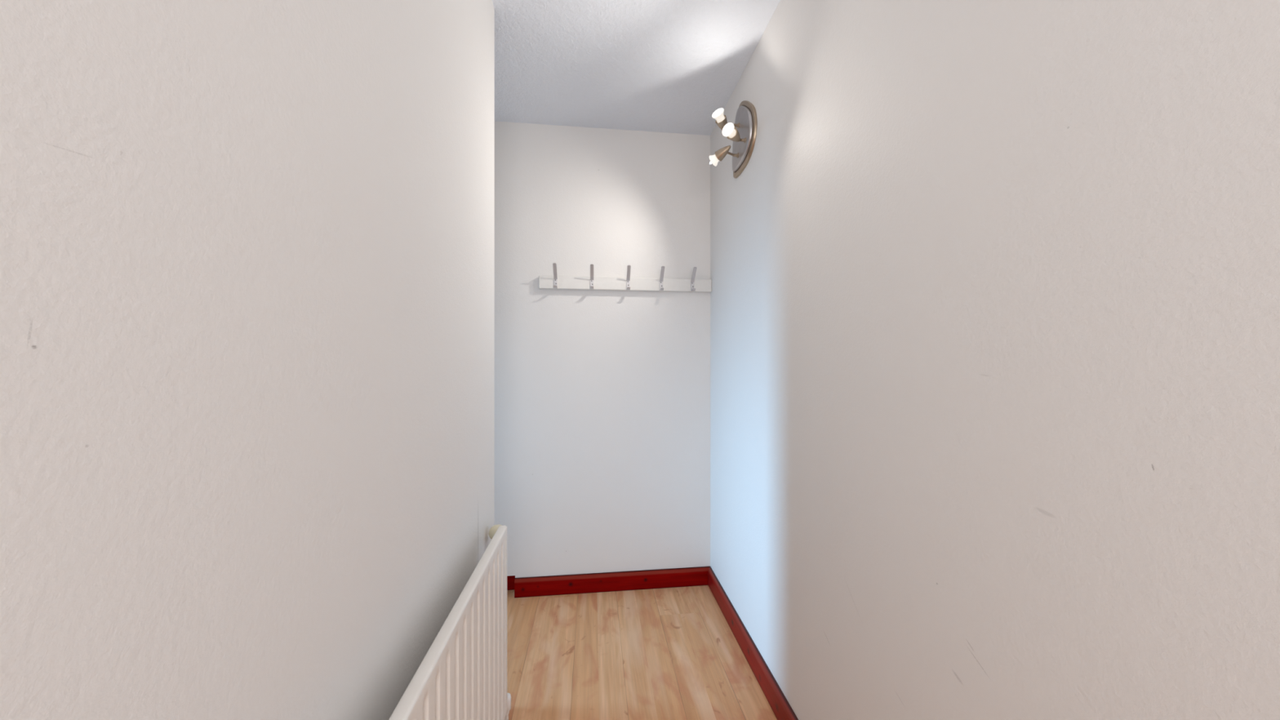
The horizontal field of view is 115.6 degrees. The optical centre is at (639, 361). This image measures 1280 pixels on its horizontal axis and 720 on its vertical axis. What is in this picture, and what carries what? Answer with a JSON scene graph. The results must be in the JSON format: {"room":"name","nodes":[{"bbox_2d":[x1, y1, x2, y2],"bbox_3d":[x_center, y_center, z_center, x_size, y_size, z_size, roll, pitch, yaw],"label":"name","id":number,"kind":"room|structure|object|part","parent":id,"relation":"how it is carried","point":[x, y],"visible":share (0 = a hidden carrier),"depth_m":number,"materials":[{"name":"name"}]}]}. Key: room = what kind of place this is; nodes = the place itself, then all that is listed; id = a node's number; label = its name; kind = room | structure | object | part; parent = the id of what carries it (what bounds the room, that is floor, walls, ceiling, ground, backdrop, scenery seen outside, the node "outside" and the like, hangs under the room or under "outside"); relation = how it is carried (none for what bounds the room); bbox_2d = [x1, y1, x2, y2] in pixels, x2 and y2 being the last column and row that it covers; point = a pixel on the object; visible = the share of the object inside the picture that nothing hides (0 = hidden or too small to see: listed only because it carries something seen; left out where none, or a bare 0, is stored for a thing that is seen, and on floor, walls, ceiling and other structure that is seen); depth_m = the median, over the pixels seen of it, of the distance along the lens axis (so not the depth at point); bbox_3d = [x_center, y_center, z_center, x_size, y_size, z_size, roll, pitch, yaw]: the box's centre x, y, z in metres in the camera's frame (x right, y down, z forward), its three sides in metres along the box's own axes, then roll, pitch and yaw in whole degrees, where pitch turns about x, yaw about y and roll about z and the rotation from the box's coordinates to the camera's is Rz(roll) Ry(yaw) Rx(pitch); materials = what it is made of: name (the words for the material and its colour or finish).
{"room":"hallway","nodes":[
{"label":"hallway","id":0,"kind":"room"},
{"bbox_2d":[0,0,494,719],"bbox_3d":[-0.367,-0.013,-0.221,0.100,2.426,3.246,0,0,-7],"label":"wall","id":1,"kind":"structure","parent":0,"point":[246,247],"depth_m":0.39,"materials":[{"name":"paint"}]},
{"bbox_2d":[388,524,511,719],"bbox_3d":[-0.373,0.849,0.628,0.087,0.702,1.534,0,0,-7],"label":"radiator","id":2,"kind":"object","parent":1,"relation":"attached to","point":[462,675],"visible":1,"depth_m":0.89,"materials":[{"name":"white metal"}]},
{"bbox_3d":[-0.461,0.551,1.304,0.048,0.053,0.063,0,0,-7],"label":"valve knob","id":3,"kind":"part","parent":2,"relation":"part of","materials":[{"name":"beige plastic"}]},
{"bbox_2d":[494,120,710,577],"bbox_3d":[-1.184,-0.013,2.090,3.131,2.426,0.175,0,0,-7],"label":"wall","id":4,"kind":"structure","parent":0,"point":[602,397],"depth_m":2.11,"materials":[{"name":"paint"}]},
{"bbox_2d":[506,575,515,590],"bbox_3d":[-1.644,1.154,2.015,2.000,0.092,0.018,0,0,-7],"label":"baseboard","id":5,"kind":"structure","parent":4,"relation":"attached to","point":[510,579],"depth_m":2.12,"materials":[{"name":"red wood"}]},
{"bbox_2d":[514,566,709,597],"bbox_3d":[-0.128,1.154,2.115,1.028,0.092,0.018,0,0,-7],"label":"baseboard","id":6,"kind":"structure","parent":4,"relation":"attached to","point":[549,585],"depth_m":2.10,"materials":[{"name":"red wood"}]},
{"bbox_2d":[538,262,711,293],"bbox_3d":[-0.064,-0.432,2.085,0.905,0.117,0.093,0,0,-7],"label":"coat rack","id":7,"kind":"object","parent":4,"relation":"attached to","point":[555,282],"visible":1,"depth_m":2.10,"materials":[{"name":"white paint"}]},
{"bbox_3d":[-0.068,-0.407,2.116,0.905,0.067,0.030,0,0,-7],"label":"rail","id":8,"kind":"part","parent":7,"relation":"part of","materials":[{"name":"white paint"}]},
{"bbox_2d":[492,0,780,135],"bbox_3d":[-0.951,-1.276,0.091,3.331,0.100,4.200,0,0,-7],"label":"ceiling","id":9,"kind":"structure","parent":0,"point":[668,66],"depth_m":1.63,"materials":[{"name":"white paint"}]},
{"bbox_2d":[506,585,777,719],"bbox_3d":[-0.951,1.250,0.091,3.331,0.100,4.200,0,0,-7],"label":"floor","id":10,"kind":"structure","parent":0,"point":[665,653],"depth_m":1.62,"materials":[{"name":"brown wood"}]},
{"bbox_2d":[710,0,1279,719],"bbox_3d":[0.653,-0.013,0.277,0.100,2.426,4.200,0,0,-7],"label":"wall","id":11,"kind":"structure","parent":0,"point":[994,295],"depth_m":0.63,"materials":[{"name":"paint"}]},
{"bbox_2d":[709,100,757,178],"bbox_3d":[0.362,-0.954,1.640,0.165,0.293,0.310,0,0,-7],"label":"wall spotlight","id":12,"kind":"object","parent":11,"relation":"attached to","point":[743,134],"visible":1,"depth_m":1.62,"materials":[{"name":"silver metal"}]},
{"bbox_3d":[0.319,-0.848,1.688,0.051,0.052,0.050,0,0,43],"label":"bulb","id":13,"kind":"part","parent":12,"relation":"part of","materials":[{"name":"white glass"}]},
{"bbox_3d":[0.314,-0.973,1.594,0.050,0.054,0.053,0,0,37],"label":"bulb","id":14,"kind":"part","parent":12,"relation":"part of","materials":[{"name":"white glass"}]},
{"bbox_3d":[0.340,-0.864,1.513,0.050,0.050,0.041,0,0,42],"label":"bulb","id":15,"kind":"part","parent":12,"relation":"part of","materials":[{"name":"white glass"}]},
{"bbox_3d":[0.380,-0.870,1.684,0.081,0.020,0.022,0,0,-27],"label":"arm","id":16,"kind":"part","parent":12,"relation":"part of","materials":[{"name":"silver metal"}]},
{"bbox_3d":[0.422,-0.953,1.680,0.014,0.248,0.208,0,0,-7],"label":"raised plate","id":17,"kind":"part","parent":12,"relation":"part of","materials":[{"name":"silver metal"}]},
{"bbox_3d":[0.392,-0.878,1.589,0.027,0.043,0.104,0,0,39],"label":"arm","id":18,"kind":"part","parent":12,"relation":"part of","materials":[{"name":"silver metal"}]},
{"bbox_3d":[0.434,-0.954,1.681,0.010,0.293,0.246,0,0,-7],"label":"plate","id":19,"kind":"part","parent":12,"relation":"part of","materials":[{"name":"silver metal"}]},
{"bbox_2d":[707,566,798,719],"bbox_3d":[0.599,1.154,0.233,0.018,0.092,3.925,0,0,-7],"label":"baseboard","id":20,"kind":"structure","parent":11,"relation":"attached to","point":[778,702],"depth_m":1.56,"materials":[{"name":"red wood"}]}
]}

